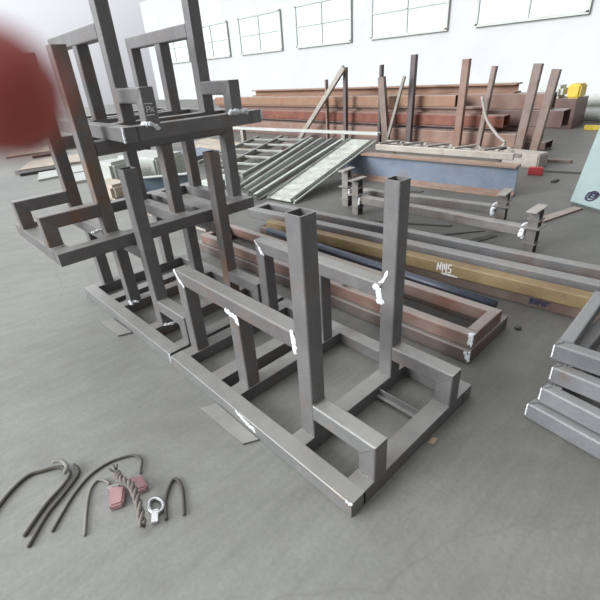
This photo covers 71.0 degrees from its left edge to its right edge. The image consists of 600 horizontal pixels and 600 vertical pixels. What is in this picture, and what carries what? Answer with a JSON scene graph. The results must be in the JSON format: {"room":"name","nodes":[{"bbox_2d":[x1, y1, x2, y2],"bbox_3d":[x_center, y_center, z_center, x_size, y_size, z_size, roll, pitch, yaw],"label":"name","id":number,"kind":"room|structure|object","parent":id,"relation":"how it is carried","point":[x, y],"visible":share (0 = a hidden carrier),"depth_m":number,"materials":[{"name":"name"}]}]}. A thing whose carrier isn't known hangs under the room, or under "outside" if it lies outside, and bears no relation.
{"room":"metal workshop","nodes":[
{"label":"metal workshop","id":0,"kind":"room"},
{"bbox_2d":[0,22,68,158],"bbox_3d":[-0.075,-0.035,0.049,0.086,0.041,0.020,-6,29,-3],"label":"finger","id":1,"kind":"object","parent":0,"point":[34,99],"visible":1,"depth_m":0.05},
{"bbox_2d":[0,99,599,599],"bbox_3d":[-3.806,-2.207,8.338,60.000,0.100,70.000,-27,36,-35],"label":"floor","id":2,"kind":"structure","parent":0,"point":[501,506],"depth_m":2.19,"materials":[{"name":"concrete"}]},
{"bbox_2d":[14,166,55,175],"bbox_3d":[-6.333,-3.098,10.127,1.012,0.060,0.507,-15,30,-18],"label":"board","id":3,"kind":"object","parent":2,"relation":"on","point":[30,171],"visible":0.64,"depth_m":10.07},
{"bbox_2d":[0,465,71,536],"bbox_3d":[-1.365,1.035,1.986,0.271,0.021,0.625,2,29,12],"label":"cable","id":4,"kind":"object","parent":2,"relation":"on","point":[69,472],"visible":0.9,"depth_m":2.12,"materials":[{"name":"rubber"}]},
{"bbox_2d":[52,459,68,474],"bbox_3d":[-1.247,0.865,2.205,0.143,0.022,0.051,17,35,34],"label":"wrap","id":5,"kind":"object","parent":4,"relation":"on","point":[65,463],"visible":1,"depth_m":2.21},
{"bbox_2d":[35,152,50,157],"bbox_3d":[-7.527,-4.383,12.626,0.897,0.060,0.534,-18,32,-24],"label":"board","id":6,"kind":"object","parent":2,"relation":"on","point":[47,153],"visible":0.29,"depth_m":12.43,"materials":[{"name":"wood"}]},
{"bbox_2d":[18,154,80,170],"bbox_3d":[-6.543,-3.740,11.334,1.865,0.050,1.571,-19,32,-26],"label":"board","id":7,"kind":"object","parent":2,"relation":"on","point":[74,158],"visible":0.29,"depth_m":11.00,"materials":[{"name":"beige wood"}]},
{"bbox_2d":[26,463,79,547],"bbox_3d":[-1.181,0.985,2.058,0.066,0.017,0.449,-3,29,1],"label":"cable","id":8,"kind":"object","parent":2,"relation":"on","point":[74,465],"visible":1,"depth_m":2.03,"materials":[{"name":"rubber"}]},
{"bbox_2d":[38,165,83,180],"bbox_3d":[-5.347,-3.088,10.000,1.850,0.040,0.950,-27,36,-35],"label":"board","id":9,"kind":"object","parent":2,"relation":"on","point":[51,174],"visible":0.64,"depth_m":9.68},
{"bbox_2d":[73,172,86,183],"bbox_3d":[-4.684,-2.704,9.202,0.912,0.050,1.049,-20,32,-26],"label":"board","id":10,"kind":"object","parent":2,"relation":"on","point":[80,177],"visible":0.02,"depth_m":8.99,"materials":[{"name":"white"}]},
{"bbox_2d":[51,454,142,531],"bbox_3d":[-1.030,0.936,2.124,0.482,0.018,0.212,-27,36,-35],"label":"cable","id":11,"kind":"object","parent":2,"relation":"on","point":[129,455],"visible":1,"depth_m":2.17,"materials":[{"name":"rubber"}]},
{"bbox_2d":[83,478,110,536],"bbox_3d":[-1.010,0.991,2.027,0.097,0.014,0.305,-3,29,3],"label":"cable","id":12,"kind":"object","parent":2,"relation":"on","point":[99,479],"visible":1,"depth_m":2.04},
{"bbox_2d":[99,158,125,179],"bbox_3d":[-3.613,-2.470,8.188,0.500,0.480,0.450,12,33,27],"label":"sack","id":13,"kind":"object","parent":2,"relation":"on","point":[109,167],"visible":0.39,"depth_m":7.96,"materials":[{"name":"white plastic"}]},
{"bbox_2d":[104,178,123,199],"bbox_3d":[-3.347,-1.976,7.482,0.700,0.260,0.420,16,34,32],"label":"bundle","id":14,"kind":"object","parent":2,"relation":"on","point":[114,187],"visible":0.47,"depth_m":7.24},
{"bbox_2d":[107,484,125,509],"bbox_3d":[-0.894,0.954,2.058,0.084,0.035,0.148,-17,31,-22],"label":"pad","id":15,"kind":"object","parent":2,"relation":"on","point":[117,493],"visible":1,"depth_m":2.03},
{"bbox_2d":[101,318,131,336],"bbox_3d":[-1.522,0.230,3.480,0.366,0.012,0.100,22,38,39],"label":"strip","id":16,"kind":"object","parent":2,"relation":"on","point":[111,324],"visible":1,"depth_m":3.47,"materials":[{"name":"grey metal"}]},
{"bbox_2d":[108,464,146,527],"bbox_3d":[-0.814,0.924,2.018,0.075,0.062,0.411,-24,35,-32],"label":"rope","id":17,"kind":"object","parent":2,"relation":"on","point":[118,476],"visible":1,"depth_m":1.99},
{"bbox_2d":[131,475,147,492],"bbox_3d":[-0.804,0.919,2.108,0.060,0.035,0.119,-24,34,-32],"label":"pad","id":18,"kind":"object","parent":2,"relation":"on","point":[140,482],"visible":0.78,"depth_m":2.09,"materials":[{"name":"plastic"}]},
{"bbox_2d":[117,150,185,175],"bbox_3d":[-3.133,-2.863,8.881,1.200,0.440,0.807,14,34,30],"label":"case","id":19,"kind":"object","parent":2,"relation":"on","point":[148,159],"visible":0.46,"depth_m":8.50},
{"bbox_2d":[147,496,164,524],"bbox_3d":[-0.675,0.984,1.985,0.082,0.020,0.147,-19,32,-25],"label":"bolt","id":20,"kind":"object","parent":2,"relation":"on","point":[155,513],"visible":1,"depth_m":1.97,"materials":[{"name":"metal"}]},
{"bbox_2d":[143,172,187,191],"bbox_3d":[-2.366,-2.040,7.415,0.850,0.310,0.150,-7,29,-5],"label":"channel","id":21,"kind":"object","parent":2,"relation":"on","point":[154,182],"visible":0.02,"depth_m":7.44,"materials":[{"name":"metal"}]},
{"bbox_2d":[164,477,185,520],"bbox_3d":[-0.609,0.954,2.037,0.100,0.016,0.227,-11,29,-12],"label":"cable","id":22,"kind":"object","parent":2,"relation":"on","point":[172,480],"visible":1,"depth_m":2.03,"materials":[{"name":"rubber"}]},
{"bbox_2d":[147,213,208,231],"bbox_3d":[-1.863,-1.233,6.036,1.809,0.160,0.160,20,37,37],"label":"tube","id":23,"kind":"object","parent":2,"relation":"on","point":[197,228],"visible":0.1,"depth_m":5.54,"materials":[{"name":"beige metal"}]},
{"bbox_2d":[84,150,283,363],"bbox_3d":[-1.140,-0.554,3.540,1.095,1.281,1.654,-28,37,-36],"label":"stand","id":24,"kind":"object","parent":2,"relation":"on","point":[158,288],"visible":0.81,"depth_m":3.43,"materials":[{"name":"grey metal"}]},
{"bbox_2d":[10,44,253,266],"bbox_3d":[-1.417,-1.212,3.353,1.652,1.371,1.090,-28,37,-36],"label":"stand","id":25,"kind":"object","parent":24,"relation":"on","point":[178,213],"visible":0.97,"depth_m":3.26,"materials":[{"name":"grey metal"}]},
{"bbox_2d":[47,0,262,143],"bbox_3d":[-1.284,-2.010,3.216,1.112,1.284,1.676,-26,36,-34],"label":"stand","id":26,"kind":"object","parent":25,"relation":"on","point":[127,125],"visible":1,"depth_m":3.10,"materials":[{"name":"grey metal"}]},
{"bbox_2d":[181,147,219,159],"bbox_3d":[-2.639,-3.759,10.799,0.900,0.100,1.200,-27,36,-35],"label":"sheet","id":27,"kind":"object","parent":2,"relation":"on","point":[199,150],"visible":0.36,"depth_m":10.76,"materials":[{"name":"metal"}]},
{"bbox_2d":[202,179,225,189],"bbox_3d":[-1.500,-1.990,7.324,0.351,0.202,0.200,12,33,27],"label":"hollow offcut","id":28,"kind":"object","parent":2,"relation":"on","point":[204,182],"visible":0.16,"depth_m":7.28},
{"bbox_2d":[194,138,251,150],"bbox_3d":[-2.393,-4.382,11.901,1.000,0.100,2.300,-27,36,-35],"label":"sheet","id":29,"kind":"object","parent":2,"relation":"on","point":[208,143],"visible":0.57,"depth_m":11.76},
{"bbox_2d":[200,403,258,444],"bbox_3d":[-0.418,0.718,2.445,0.096,0.012,0.460,-27,36,-35],"label":"steel plate","id":30,"kind":"object","parent":2,"relation":"on","point":[215,411],"visible":1,"depth_m":2.43,"materials":[{"name":"grey metal"}]},
{"bbox_2d":[198,136,288,164],"bbox_3d":[-1.305,-3.618,10.128,1.010,0.290,2.336,14,33,29],"label":"ladder","id":31,"kind":"object","parent":2,"relation":"on","point":[256,138],"visible":0.38,"depth_m":10.40,"materials":[{"name":"grey metal"}]},
{"bbox_2d":[240,130,246,141],"bbox_3d":[-1.646,-4.781,12.264,0.120,0.355,0.120,-27,36,-35],"label":"support","id":32,"kind":"object","parent":2,"relation":"on","point":[242,132],"visible":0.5,"depth_m":12.21,"materials":[{"name":"grey metal"}]},
{"bbox_2d":[233,127,380,135],"bbox_3d":[-0.089,-4.412,10.944,4.931,0.060,0.160,19,36,36],"label":"tube","id":33,"kind":"object","parent":32,"relation":"on","point":[235,128],"visible":0.84,"depth_m":10.59,"materials":[{"name":"grey metal"}]},
{"bbox_2d":[221,135,310,177],"bbox_3d":[-0.780,-3.177,9.151,0.860,0.390,2.648,14,33,29],"label":"ladder","id":34,"kind":"object","parent":2,"relation":"on","point":[256,166],"visible":0.83,"depth_m":9.13,"materials":[{"name":"grey metal"}]},
{"bbox_2d":[240,137,315,188],"bbox_3d":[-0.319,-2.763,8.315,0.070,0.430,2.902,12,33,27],"label":"bar","id":35,"kind":"object","parent":2,"relation":"on","point":[313,139],"visible":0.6,"depth_m":8.22,"materials":[{"name":"grey metal"}]},
{"bbox_2d":[243,137,322,190],"bbox_3d":[-0.240,-2.702,8.178,0.060,0.444,2.871,13,33,28],"label":"bar","id":36,"kind":"object","parent":2,"relation":"on","point":[320,138],"visible":0.73,"depth_m":8.05,"materials":[{"name":"grey metal"}]},
{"bbox_2d":[245,138,325,192],"bbox_3d":[-0.162,-2.641,8.042,0.070,0.459,2.841,14,33,29],"label":"bar","id":37,"kind":"object","parent":2,"relation":"on","point":[324,139],"visible":0.65,"depth_m":7.96,"materials":[{"name":"grey metal"}]},
{"bbox_2d":[248,138,332,193],"bbox_3d":[-0.084,-2.580,7.905,0.060,0.474,2.814,15,34,30],"label":"bar","id":38,"kind":"object","parent":2,"relation":"on","point":[329,139],"visible":0.73,"depth_m":7.80,"materials":[{"name":"grey metal"}]},
{"bbox_2d":[250,138,337,195],"bbox_3d":[-0.005,-2.520,7.769,0.070,0.489,2.788,16,34,32],"label":"bar","id":39,"kind":"object","parent":2,"relation":"on","point":[333,140],"visible":0.65,"depth_m":7.68,"materials":[{"name":"grey metal"}]},
{"bbox_2d":[254,138,347,198],"bbox_3d":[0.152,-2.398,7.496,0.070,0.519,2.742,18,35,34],"label":"bar","id":40,"kind":"object","parent":2,"relation":"on","point":[281,182],"visible":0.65,"depth_m":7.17,"materials":[{"name":"grey metal"}]},
{"bbox_2d":[282,142,344,164],"bbox_3d":[0.344,-3.190,9.161,0.120,0.300,2.202,-25,35,-33],"label":"beam","id":41,"kind":"structure","parent":2,"relation":"on","point":[283,147],"depth_m":9.76,"materials":[{"name":"grey metal"}]},
{"bbox_2d":[171,175,471,517],"bbox_3d":[0.018,-0.035,2.441,1.096,1.281,1.656,-27,36,-35],"label":"stand","id":42,"kind":"object","parent":2,"relation":"on","point":[304,325],"visible":1,"depth_m":2.32,"materials":[{"name":"grey metal"}]},
{"bbox_2d":[267,137,375,203],"bbox_3d":[0.419,-2.253,7.114,0.592,0.608,2.286,20,37,37],"label":"tray","id":43,"kind":"object","parent":2,"relation":"on","point":[300,183],"visible":1,"depth_m":7.02,"materials":[{"name":"grey metal"}]},
{"bbox_2d":[298,65,345,137],"bbox_3d":[0.533,-5.188,11.265,0.080,1.835,1.835,-27,36,-35],"label":"diagonal brace","id":44,"kind":"object","parent":2,"relation":"on","point":[342,69],"visible":0.82,"depth_m":11.03,"materials":[{"name":"grey metal"}]},
{"bbox_2d":[325,79,329,139],"bbox_3d":[0.735,-5.096,11.330,0.100,1.500,0.050,-27,36,-35],"label":"upright","id":45,"kind":"object","parent":2,"relation":"on","point":[326,80],"visible":0.66,"depth_m":11.32,"materials":[{"name":"paint"}]},
{"bbox_2d":[341,134,347,140],"bbox_3d":[1.073,-3.821,10.156,0.120,0.355,0.120,-27,36,-35],"label":"support","id":46,"kind":"object","parent":2,"relation":"on","point":[345,136],"visible":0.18,"depth_m":10.05,"materials":[{"name":"grey metal"}]},
{"bbox_2d":[343,67,347,130],"bbox_3d":[1.177,-5.001,10.839,0.100,1.750,0.100,-27,36,-35],"label":"upright","id":47,"kind":"object","parent":2,"relation":"on","point":[345,75],"visible":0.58,"depth_m":10.74,"materials":[{"name":"metal"}]},
{"bbox_2d":[198,234,507,363],"bbox_3d":[0.156,-0.238,4.016,0.598,0.103,3.354,-28,36,-36],"label":"rectangular frame","id":48,"kind":"object","parent":2,"relation":"on","point":[457,351],"visible":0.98,"depth_m":3.22,"materials":[{"name":"metal"}]},
{"bbox_2d":[201,224,501,348],"bbox_3d":[0.150,-0.298,3.913,0.453,0.105,3.243,-28,37,-36],"label":"rectangular frame","id":49,"kind":"object","parent":48,"relation":"on","point":[487,316],"visible":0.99,"depth_m":3.22,"materials":[{"name":"metal"}]},
{"bbox_3d":[1.261,0.013,3.269,0.060,0.038,0.060,-27,36,-35],"label":"block","id":50,"kind":"object","parent":48,"relation":"on","visible":0},
{"bbox_2d":[266,227,497,307],"bbox_3d":[0.535,-0.382,3.961,0.084,0.078,2.651,-27,36,-35],"label":"pipe","id":51,"kind":"object","parent":50,"relation":"on","point":[360,260],"visible":0.66,"depth_m":3.53,"materials":[{"name":"metal"}]},
{"bbox_2d":[233,129,505,150],"bbox_3d":[0.651,-4.768,12.196,0.300,0.105,10.450,-27,36,-35],"label":"beam","id":52,"kind":"structure","parent":2,"relation":"on","point":[337,137],"depth_m":12.11,"materials":[{"name":"brown metal"}]},
{"bbox_2d":[233,121,516,147],"bbox_3d":[0.754,-4.906,12.047,0.320,0.264,10.700,-27,36,-35],"label":"beam","id":53,"kind":"structure","parent":52,"relation":"on","point":[437,136],"depth_m":9.84,"materials":[{"name":"metal"}]},
{"bbox_2d":[261,118,499,132],"bbox_3d":[0.588,-5.138,12.107,0.300,0.104,10.250,-27,36,-35],"label":"beam","id":54,"kind":"structure","parent":53,"relation":"on","point":[364,124],"depth_m":10.62,"materials":[{"name":"brown metal"}]},
{"bbox_2d":[262,110,509,127],"bbox_3d":[0.625,-5.254,11.969,0.280,0.224,10.410,-27,36,-35],"label":"beam","id":55,"kind":"structure","parent":54,"relation":"on","point":[496,120],"depth_m":10.06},
{"bbox_2d":[216,105,482,114],"bbox_3d":[0.453,-5.504,12.058,0.260,0.149,9.900,-27,36,-35],"label":"beam","id":56,"kind":"structure","parent":55,"relation":"on","point":[470,110],"depth_m":10.75,"materials":[{"name":"brown metal"}]},
{"bbox_2d":[215,94,457,106],"bbox_3d":[0.235,-5.764,12.164,0.260,0.229,9.300,-27,36,-35],"label":"beam","id":57,"kind":"structure","parent":56,"relation":"on","point":[446,100],"depth_m":10.90,"materials":[{"name":"brown metal"}]},
{"bbox_2d":[377,65,383,143],"bbox_3d":[1.935,-4.657,10.112,0.100,1.751,0.090,-27,36,-35],"label":"upright","id":58,"kind":"object","parent":2,"relation":"on","point":[381,67],"visible":0.44,"depth_m":10.18,"materials":[{"name":"metal"}]},
{"bbox_2d":[378,76,389,144],"bbox_3d":[2.001,-4.452,9.989,0.100,1.522,0.368,-27,36,-35],"label":"upright","id":59,"kind":"object","parent":2,"relation":"on","point":[382,88],"visible":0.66,"depth_m":9.90,"materials":[{"name":"paint"}]},
{"bbox_2d":[385,76,405,144],"bbox_3d":[2.163,-4.273,9.643,0.050,1.520,0.517,-27,36,-35],"label":"diagonal brace","id":60,"kind":"object","parent":2,"relation":"on","point":[403,77],"visible":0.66,"depth_m":9.54,"materials":[{"name":"grey metal"}]},
{"bbox_2d":[368,220,452,226],"bbox_3d":[1.316,-0.967,5.285,1.140,0.010,0.045,8,31,21],"label":"scrap sliver","id":61,"kind":"object","parent":2,"relation":"on","point":[368,220],"visible":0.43,"depth_m":5.20,"materials":[{"name":"grey metal"}]},
{"bbox_2d":[405,54,417,141],"bbox_3d":[2.517,-4.457,9.514,0.100,1.902,0.160,-27,36,-35],"label":"upright","id":62,"kind":"object","parent":2,"relation":"on","point":[414,58],"visible":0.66,"depth_m":9.42,"materials":[{"name":"brown metal"}]},
{"bbox_2d":[248,201,599,291],"bbox_3d":[1.625,-0.326,3.808,5.800,0.259,0.385,20,37,37],"label":"steel beam","id":63,"kind":"structure","parent":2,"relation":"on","point":[565,272],"depth_m":3.80,"materials":[{"name":"metal"}]},
{"bbox_2d":[338,167,513,220],"bbox_3d":[1.494,-1.338,5.414,2.288,0.514,0.302,18,36,35],"label":"rail","id":64,"kind":"object","parent":2,"relation":"on","point":[500,207],"visible":0.83,"depth_m":5.15,"materials":[{"name":"metal"}]},
{"bbox_2d":[259,224,599,322],"bbox_3d":[1.563,-0.145,3.659,5.400,0.105,0.161,20,37,37],"label":"tube","id":65,"kind":"object","parent":2,"relation":"on","point":[549,306],"visible":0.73,"depth_m":3.54,"materials":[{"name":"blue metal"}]},
{"bbox_2d":[266,219,599,313],"bbox_3d":[1.576,-0.194,3.513,5.220,0.116,0.111,20,37,37],"label":"steel beam","id":66,"kind":"structure","parent":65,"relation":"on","point":[556,293],"depth_m":3.56,"materials":[{"name":"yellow metal"}]},
{"bbox_2d":[345,151,520,197],"bbox_3d":[1.925,-2.073,6.778,2.950,0.434,0.205,21,37,37],"label":"i-beam","id":67,"kind":"structure","parent":2,"relation":"on","point":[488,178],"depth_m":6.53,"materials":[{"name":"blue metal"}]},
{"bbox_2d":[428,437,437,445],"bbox_3d":[0.707,0.751,2.236,0.028,0.012,0.058,20,37,37],"label":"offcut","id":68,"kind":"object","parent":2,"relation":"on","point":[433,440],"visible":1,"depth_m":2.23,"materials":[{"name":"brown wood"}]},
{"bbox_2d":[347,176,548,251],"bbox_3d":[1.550,-1.050,4.924,0.322,0.474,2.413,-27,36,-35],"label":"rail","id":69,"kind":"object","parent":2,"relation":"on","point":[531,229],"visible":1,"depth_m":4.57,"materials":[{"name":"metal"}]},
{"bbox_2d":[375,140,521,161],"bbox_3d":[2.328,-2.255,6.903,2.303,0.580,0.450,21,37,37],"label":"truss","id":70,"kind":"object","parent":2,"relation":"on","point":[421,147],"visible":0.92,"depth_m":6.61,"materials":[{"name":"metal"}]},
{"bbox_2d":[453,58,471,146],"bbox_3d":[3.301,-3.933,8.611,0.100,1.752,0.170,-27,36,-35],"label":"upright","id":71,"kind":"object","parent":2,"relation":"on","point":[466,63],"visible":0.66,"depth_m":8.52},
{"bbox_2d":[440,230,484,234],"bbox_3d":[1.822,-0.766,4.852,0.653,0.010,0.037,-5,29,-2],"label":"scrap sliver","id":72,"kind":"object","parent":2,"relation":"on","point":[484,230],"visible":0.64,"depth_m":4.86,"materials":[{"name":"grey metal"}]},
{"bbox_2d":[468,234,496,241],"bbox_3d":[1.992,-0.680,4.672,0.440,0.010,0.107,-16,31,-21],"label":"scrap sliver","id":73,"kind":"object","parent":2,"relation":"on","point":[482,238],"visible":0.64,"depth_m":4.67,"materials":[{"name":"grey metal"}]},
{"bbox_2d":[475,66,497,148],"bbox_3d":[3.674,-3.721,8.333,0.100,1.607,0.220,-27,36,-35],"label":"upright","id":74,"kind":"object","parent":2,"relation":"on","point":[493,73],"visible":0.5,"depth_m":8.20,"materials":[{"name":"paint"}]},
{"bbox_2d":[481,96,505,150],"bbox_3d":[3.710,-3.340,8.139,0.122,1.103,0.627,-27,36,-35],"label":"strap","id":75,"kind":"object","parent":2,"relation":"on","point":[493,130],"visible":0.72,"depth_m":8.13,"materials":[{"name":"beige fabric"}]},
{"bbox_2d":[501,148,548,167],"bbox_3d":[4.006,-2.554,7.580,0.350,0.240,0.750,-22,34,-30],"label":"concrete block","id":76,"kind":"object","parent":2,"relation":"on","point":[529,158],"visible":0.56,"depth_m":7.36,"materials":[{"name":"beige concrete"}]},
{"bbox_2d":[514,63,543,148],"bbox_3d":[4.228,-3.484,7.828,0.100,1.609,0.250,-27,36,-35],"label":"upright","id":77,"kind":"object","parent":2,"relation":"on","point":[537,69],"visible":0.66,"depth_m":7.72,"materials":[{"name":"paint"}]},
{"bbox_2d":[528,166,543,175],"bbox_3d":[3.897,-2.133,6.952,0.220,0.120,0.120,12,33,27],"label":"bracket","id":78,"kind":"object","parent":2,"relation":"on","point":[532,170],"visible":1,"depth_m":6.91,"materials":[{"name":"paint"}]},
{"bbox_2d":[523,139,552,150],"bbox_3d":[2.187,-4.535,11.513,0.400,0.159,8.600,-27,36,-35],"label":"beam","id":79,"kind":"structure","parent":2,"relation":"on","point":[545,144],"depth_m":8.77,"materials":[{"name":"metal"}]},
{"bbox_2d":[498,126,543,140],"bbox_3d":[2.104,-4.759,11.473,0.360,0.279,8.400,-27,36,-35],"label":"beam","id":80,"kind":"structure","parent":79,"relation":"on","point":[530,133],"depth_m":8.81,"materials":[{"name":"brown metal"}]},
{"bbox_2d":[488,108,570,127],"bbox_3d":[2.226,-4.958,11.194,0.400,0.320,8.810,-27,36,-35],"label":"beam","id":81,"kind":"structure","parent":80,"relation":"on","point":[558,117],"depth_m":8.47,"materials":[{"name":"brown metal"}]},
{"bbox_2d":[348,92,556,109],"bbox_3d":[2.099,-5.278,11.146,0.360,0.299,8.500,-27,36,-35],"label":"beam","id":82,"kind":"structure","parent":81,"relation":"on","point":[515,101],"depth_m":8.77,"materials":[{"name":"brown metal"}]},
{"bbox_2d":[252,82,522,96],"bbox_3d":[1.501,-5.757,11.587,0.340,0.189,8.800,-27,36,-35],"label":"beam","id":83,"kind":"structure","parent":82,"relation":"on","point":[509,87],"depth_m":10.49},
{"bbox_2d":[529,69,561,150],"bbox_3d":[4.411,-3.324,7.616,0.100,1.512,0.270,-27,36,-35],"label":"upright","id":84,"kind":"object","parent":2,"relation":"on","point":[555,74],"visible":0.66,"depth_m":7.51,"materials":[{"name":"paint"}]},
{"bbox_2d":[547,158,572,162],"bbox_3d":[4.666,-2.526,7.636,0.475,0.050,0.128,18,35,34],"label":"strip","id":85,"kind":"object","parent":2,"relation":"on","point":[550,160],"visible":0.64,"depth_m":7.59,"materials":[{"name":"paint"}]},
{"bbox_2d":[543,170,580,173],"bbox_3d":[4.348,-2.132,6.993,0.538,0.020,0.078,14,34,30],"label":"strip","id":86,"kind":"object","parent":2,"relation":"on","point":[554,171],"visible":0.93,"depth_m":6.97,"materials":[{"name":"grey metal"}]},
{"bbox_2d":[525,373,599,459],"bbox_3d":[1.942,0.715,2.039,0.785,0.109,1.306,-22,33,-29],"label":"square frame","id":87,"kind":"object","parent":2,"relation":"on","point":[584,438],"visible":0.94,"depth_m":2.18,"materials":[{"name":"metal"}]},
{"bbox_2d":[538,343,599,433],"bbox_3d":[1.988,0.617,1.988,0.785,0.109,1.306,-22,33,-29],"label":"square frame","id":88,"kind":"object","parent":87,"relation":"on","point":[556,397],"visible":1,"depth_m":2.17,"materials":[{"name":"metal"}]},
{"bbox_2d":[549,317,599,402],"bbox_3d":[2.063,0.467,2.032,0.785,0.109,1.305,-26,35,-34],"label":"square frame","id":89,"kind":"object","parent":88,"relation":"on","point":[566,376],"visible":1,"depth_m":2.20,"materials":[{"name":"metal"}]},
{"bbox_2d":[550,291,599,375],"bbox_3d":[2.086,0.320,2.073,1.305,0.109,0.785,23,39,40],"label":"square frame","id":90,"kind":"object","parent":89,"relation":"on","point":[566,350],"visible":1,"depth_m":2.24,"materials":[{"name":"metal"}]},
{"bbox_2d":[542,206,582,222],"bbox_3d":[3.201,-1.057,5.187,0.805,0.020,0.128,-17,31,-23],"label":"bar","id":91,"kind":"object","parent":2,"relation":"on","point":[552,216],"visible":0.79,"depth_m":5.18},
{"bbox_2d":[538,83,588,128],"bbox_3d":[6.851,-5.130,11.080,0.900,1.020,1.000,-27,36,-35],"label":"machine","id":92,"kind":"object","parent":2,"relation":"on","point":[575,99],"visible":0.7,"depth_m":10.67,"materials":[{"name":"yellow paint"}]},
{"bbox_2d":[570,128,599,210],"bbox_3d":[4.194,-1.763,5.122,1.340,1.186,2.085,-14,30,-17],"label":"painted panel","id":93,"kind":"object","parent":2,"relation":"on","point":[586,193],"visible":1,"depth_m":5.48,"materials":[{"name":"teal metal"}]},
{"bbox_2d":[583,109,599,121],"bbox_3d":[8.842,-4.716,10.769,3.809,0.320,0.336,22,38,39],"label":"pipe","id":94,"kind":"object","parent":2,"relation":"on","point":[590,114],"visible":0.33,"depth_m":11.40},
{"bbox_2d":[584,94,599,106],"bbox_3d":[8.964,-5.096,10.717,3.809,0.320,0.336,22,38,39],"label":"pipe","id":95,"kind":"object","parent":94,"relation":"on","point":[594,99],"visible":0.33,"depth_m":11.42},
{"bbox_2d":[584,125,599,129],"bbox_3d":[8.238,-3.832,9.491,0.100,0.100,3.200,-27,36,-35],"label":"rail","id":96,"kind":"object","parent":2,"relation":"on","point":[586,127],"visible":1,"depth_m":10.40,"materials":[{"name":"metal"}]},
{"bbox_2d":[140,0,599,99],"bbox_3d":[9.704,-12.810,17.419,0.300,8.000,70.000,-27,36,-35],"label":"wall","id":97,"kind":"structure","parent":0,"point":[571,44],"depth_m":22.78,"materials":[{"name":"paint"}]},
{"bbox_2d":[169,40,190,63],"bbox_3d":[-11.053,-22.147,36.963,0.100,2.320,4.620,-27,36,-35],"label":"window","id":98,"kind":"structure","parent":97,"relation":"in","point":[179,50],"depth_m":36.56,"materials":[{"name":"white glass"}]},
{"bbox_2d":[202,20,230,59],"bbox_3d":[-6.936,-20.280,33.018,0.100,2.320,4.620,-27,36,-35],"label":"window","id":99,"kind":"structure","parent":97,"relation":"in","point":[216,36],"depth_m":32.51,"materials":[{"name":"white glass"}]},
{"bbox_2d":[237,9,282,54],"bbox_3d":[-2.820,-18.413,29.073,0.100,2.320,4.620,-27,36,-35],"label":"window","id":100,"kind":"structure","parent":97,"relation":"in","point":[261,32],"depth_m":28.94,"materials":[{"name":"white glass"}]},
{"bbox_2d":[294,0,351,48],"bbox_3d":[1.297,-16.546,25.128,0.100,2.320,4.620,-27,36,-35],"label":"window","id":101,"kind":"structure","parent":97,"relation":"in","point":[317,22],"depth_m":25.05,"materials":[{"name":"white glass"}]},
{"bbox_2d":[370,0,449,39],"bbox_3d":[5.414,-14.679,21.182,0.100,2.320,4.620,-27,36,-35],"label":"window","id":102,"kind":"structure","parent":97,"relation":"in","point":[388,18],"depth_m":21.37,"materials":[{"name":"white glass"}]},
{"bbox_2d":[474,0,592,26],"bbox_3d":[9.531,-12.812,17.237,0.100,2.320,4.620,-27,36,-35],"label":"window","id":103,"kind":"structure","parent":97,"relation":"in","point":[488,12],"depth_m":17.73,"materials":[{"name":"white glass"}]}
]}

